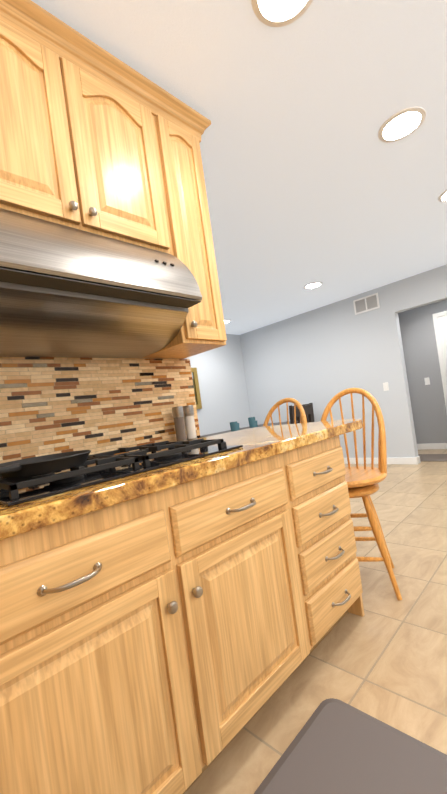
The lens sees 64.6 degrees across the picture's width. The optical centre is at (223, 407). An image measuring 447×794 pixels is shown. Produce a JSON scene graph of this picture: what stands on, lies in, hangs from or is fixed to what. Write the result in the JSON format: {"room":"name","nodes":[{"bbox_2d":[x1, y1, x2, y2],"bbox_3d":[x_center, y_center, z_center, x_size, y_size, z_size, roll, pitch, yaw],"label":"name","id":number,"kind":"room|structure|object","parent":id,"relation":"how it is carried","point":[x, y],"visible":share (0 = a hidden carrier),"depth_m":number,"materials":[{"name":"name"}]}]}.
{"room":"kitchen","nodes":[
{"label":"kitchen","id":0,"kind":"room"},
{"bbox_2d":[188,334,250,435],"bbox_3d":[-0.954,0.022,5.332,0.120,2.450,7.630,-9,-1,45],"label":"wall","id":1,"kind":"structure","parent":0,"point":[222,386],"depth_m":6.23,"materials":[{"name":"grey paint"}]},
{"bbox_2d":[191,368,201,408],"bbox_3d":[-0.841,-0.260,5.376,0.035,0.680,1.240,-9,-1,45],"label":"picture frame","id":2,"kind":"object","parent":1,"relation":"attached to","point":[196,388],"visible":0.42,"depth_m":5.76,"materials":[{"name":"gold metal"}]},
{"bbox_2d":[31,0,446,334],"bbox_3d":[1.241,-1.572,2.881,6.990,0.050,7.750,-9,-1,45],"label":"ceiling","id":3,"kind":"structure","parent":0,"point":[310,176],"depth_m":1.86,"materials":[{"name":"white paint"}]},
{"bbox_2d":[251,0,312,26],"bbox_3d":[0.209,-1.419,1.202,0.234,0.008,0.234,-9,-1,45],"label":"recessed light","id":4,"kind":"object","parent":3,"relation":"in","point":[275,13],"visible":1,"depth_m":1.26,"materials":[{"name":"white"}]},
{"bbox_2d":[304,282,322,288],"bbox_3d":[1.111,-1.507,4.379,0.234,0.008,0.234,-9,-1,45],"label":"recessed light","id":5,"kind":"object","parent":3,"relation":"in","point":[312,285],"visible":0.98,"depth_m":4.37,"materials":[{"name":"white"}]},
{"bbox_2d":[378,106,425,142],"bbox_3d":[0.958,-1.515,1.904,0.234,0.008,0.234,-9,-1,45],"label":"recessed light","id":6,"kind":"object","parent":3,"relation":"in","point":[402,124],"visible":1,"depth_m":1.90,"materials":[{"name":"white"}]},
{"bbox_2d":[438,190,446,201],"bbox_3d":[1.749,-1.615,2.662,0.234,0.008,0.234,-9,-1,45],"label":"recessed light","id":7,"kind":"object","parent":3,"relation":"in","point":[442,197],"visible":1,"depth_m":2.70,"materials":[{"name":"white"}]},
{"bbox_2d":[184,449,446,793],"bbox_3d":[1.583,0.904,2.852,6.990,0.050,7.750,-9,-1,45],"label":"floor","id":8,"kind":"structure","parent":0,"point":[383,659],"depth_m":1.44,"materials":[{"name":"tile"}]},
{"bbox_2d":[0,448,327,793],"bbox_3d":[-0.325,0.684,1.130,0.679,0.868,1.178,-9,-1,45],"label":"base cabinet","id":9,"kind":"object","parent":8,"relation":"on","point":[167,641],"depth_m":0.88,"materials":[{"name":"brown wood"}]},
{"bbox_2d":[263,398,306,425],"bbox_3d":[0.395,0.490,2.477,0.447,1.094,0.457,-9,-1,45],"label":"bar stool","id":10,"kind":"object","parent":8,"relation":"on","point":[303,419],"visible":0.15,"depth_m":2.62,"materials":[{"name":"brown wood"}]},
{"bbox_2d":[300,436,364,633],"bbox_3d":[0.213,0.617,1.706,0.635,0.868,0.554,-9,-1,45],"label":"base cabinet","id":11,"kind":"object","parent":8,"relation":"on","point":[337,564],"depth_m":1.53,"materials":[{"name":"brown wood"}]},
{"bbox_2d":[0,419,362,539],"bbox_3d":[-0.144,0.201,1.485,0.766,0.045,1.952,-9,-1,45],"label":"countertop","id":12,"kind":"structure","parent":11,"relation":"on","point":[260,443],"depth_m":0.94,"materials":[{"name":"stone"}]},
{"bbox_2d":[0,438,242,506],"bbox_3d":[-0.376,0.182,1.204,0.510,0.048,0.760,-9,-1,45],"label":"cooktop","id":13,"kind":"object","parent":12,"relation":"in","point":[95,469],"visible":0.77,"depth_m":1.02,"materials":[{"name":"black metal"}]},
{"bbox_2d":[0,450,90,477],"bbox_3d":[-0.489,0.136,0.893,0.310,0.065,0.330,-9,-1,45],"label":"skillet","id":14,"kind":"object","parent":13,"relation":"on","point":[39,465],"visible":1,"depth_m":0.87,"materials":[{"name":"black metal"}]},
{"bbox_2d":[172,405,196,441],"bbox_3d":[-0.189,0.090,1.740,0.056,0.192,0.124,-8,-1,41],"label":"grinders","id":15,"kind":"object","parent":12,"relation":"on","point":[181,414],"visible":0.81,"depth_m":1.71,"materials":[{"name":"silver metal"}]},
{"bbox_2d":[254,698,446,793],"bbox_3d":[0.214,1.034,0.699,0.570,0.016,1.020,-9,-1,45],"label":"kitchen mat","id":16,"kind":"object","parent":8,"relation":"on","point":[336,746],"visible":1,"depth_m":1.01,"materials":[{"name":"grey rubber"}]},
{"bbox_2d":[320,388,401,599],"bbox_3d":[0.707,0.442,2.001,0.483,1.094,0.484,-9,-1,45],"label":"bar stool","id":17,"kind":"object","parent":8,"relation":"on","point":[363,481],"visible":0.65,"depth_m":1.94,"materials":[{"name":"brown wood"}]},
{"bbox_2d":[418,454,446,460],"bbox_3d":[2.965,0.709,4.983,0.660,0.008,0.520,-9,-1,45],"label":"rug","id":18,"kind":"object","parent":8,"relation":"on","point":[433,457],"visible":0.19,"depth_m":4.98,"materials":[{"name":"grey carpet"}]},
{"bbox_3d":[0.209,1.085,4.655,1.940,0.009,2.150,-9,-1,45],"label":"dining rug","id":19,"kind":"object","parent":8,"relation":"on","visible":0},
{"bbox_2d":[200,421,297,437],"bbox_3d":[0.439,0.663,4.763,0.900,0.764,1.500,-9,-1,45],"label":"dining table","id":20,"kind":"object","parent":19,"relation":"on","point":[269,424],"visible":0.08,"depth_m":4.88,"materials":[{"name":"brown wood"}]},
{"bbox_2d":[229,417,257,431],"bbox_3d":[0.273,0.222,4.681,0.225,0.150,0.630,-9,-1,45],"label":"decor","id":21,"kind":"object","parent":20,"relation":"on","point":[253,423],"visible":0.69,"depth_m":4.66,"materials":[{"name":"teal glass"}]},
{"bbox_2d":[289,403,314,423],"bbox_3d":[0.809,0.492,4.263,0.480,0.988,0.420,-9,-1,45],"label":"dining chair","id":22,"kind":"object","parent":19,"relation":"on","point":[308,410],"depth_m":4.16,"materials":[{"name":"grey wood"}]},
{"bbox_2d":[240,264,446,457],"bbox_3d":[2.878,-0.519,4.351,6.750,2.450,0.120,-9,-1,45],"label":"wall","id":23,"kind":"structure","parent":0,"point":[320,358],"depth_m":5.27,"materials":[{"name":"grey paint"}]},
{"bbox_2d":[353,293,379,314],"bbox_3d":[2.015,-1.457,4.993,0.350,0.210,0.012,-9,-1,45],"label":"air vent","id":24,"kind":"object","parent":23,"relation":"in","point":[366,303],"visible":1,"depth_m":4.99,"materials":[{"name":"white metal"}]},
{"bbox_2d":[344,456,418,464],"bbox_3d":[1.616,0.860,5.674,2.745,0.095,0.017,-9,-1,45],"label":"baseboard","id":25,"kind":"structure","parent":23,"relation":"attached to","point":[409,460],"depth_m":4.92,"materials":[{"name":"white"}]},
{"bbox_2d":[383,382,388,390],"bbox_3d":[2.252,-0.287,4.906,0.070,0.115,0.011,-9,-1,45],"label":"light switch","id":26,"kind":"object","parent":23,"relation":"attached to","point":[385,386],"visible":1,"depth_m":4.90,"materials":[{"name":"white plastic"}]},
{"bbox_2d":[400,327,417,443],"bbox_3d":[2.583,-0.465,5.474,0.120,2.450,1.050,-9,-1,45],"label":"wall","id":27,"kind":"structure","parent":0,"point":[400,327],"depth_m":5.80,"materials":[{"name":"grey paint"}]},
{"bbox_2d":[398,299,446,443],"bbox_3d":[3.554,-0.601,5.353,3.600,2.450,0.120,-9,-1,45],"label":"wall","id":28,"kind":"structure","parent":0,"point":[421,358],"depth_m":5.62,"materials":[{"name":"grey paint"}]},
{"bbox_2d":[424,377,429,384],"bbox_3d":[3.229,-0.414,5.605,0.070,0.115,0.010,-9,-1,45],"label":"light switch","id":29,"kind":"object","parent":28,"relation":"attached to","point":[427,380],"visible":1,"depth_m":5.60,"materials":[{"name":"white plastic"}]},
{"bbox_2d":[417,443,446,449],"bbox_3d":[3.976,0.525,4.981,2.320,0.095,0.014,-9,-1,45],"label":"baseboard","id":30,"kind":"structure","parent":28,"relation":"attached to","point":[429,445],"depth_m":5.63,"materials":[{"name":"white wood"}]},
{"bbox_2d":[432,311,446,411],"bbox_3d":[3.675,-0.444,5.145,0.870,2.100,0.094,-9,-1,45],"label":"door frame","id":31,"kind":"structure","parent":28,"relation":"attached to","point":[440,322],"depth_m":5.42,"materials":[{"name":"white"}]},
{"bbox_3d":[-0.895,-0.033,1.259,0.120,2.450,1.950,-9,-1,45],"label":"wall","id":32,"kind":"structure","parent":0,"visible":0},
{"bbox_2d":[0,357,200,463],"bbox_3d":[-0.856,-0.120,1.219,0.010,0.841,1.938,-9,-1,45],"label":"tile backsplash","id":33,"kind":"structure","parent":32,"relation":"attached to","point":[51,405],"depth_m":1.48,"materials":[{"name":"tile"}]},
{"bbox_2d":[0,208,201,357],"bbox_3d":[-0.515,-0.408,1.256,0.474,0.368,0.749,-9,-1,45],"label":"range hood","id":34,"kind":"object","parent":32,"relation":"attached to","point":[66,291],"visible":1,"depth_m":1.14,"materials":[{"name":"silver metal"}]},
{"bbox_3d":[-1.258,0.004,0.163,6.990,2.450,0.120,-9,-1,45],"label":"wall","id":35,"kind":"structure","parent":0,"visible":0},
{"bbox_2d":[0,0,179,255],"bbox_3d":[-0.637,-0.924,1.313,0.346,0.685,0.755,-9,-1,45],"label":"upper cabinet","id":36,"kind":"object","parent":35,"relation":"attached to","point":[96,139],"depth_m":1.21,"materials":[{"name":"brown wood"}]},
{"bbox_2d":[143,88,226,358],"bbox_3d":[-0.282,-0.782,1.644,0.346,1.055,0.333,-9,-1,45],"label":"upper cabinet","id":37,"kind":"object","parent":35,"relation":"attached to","point":[202,330],"depth_m":1.56,"materials":[{"name":"brown wood"}]}
]}

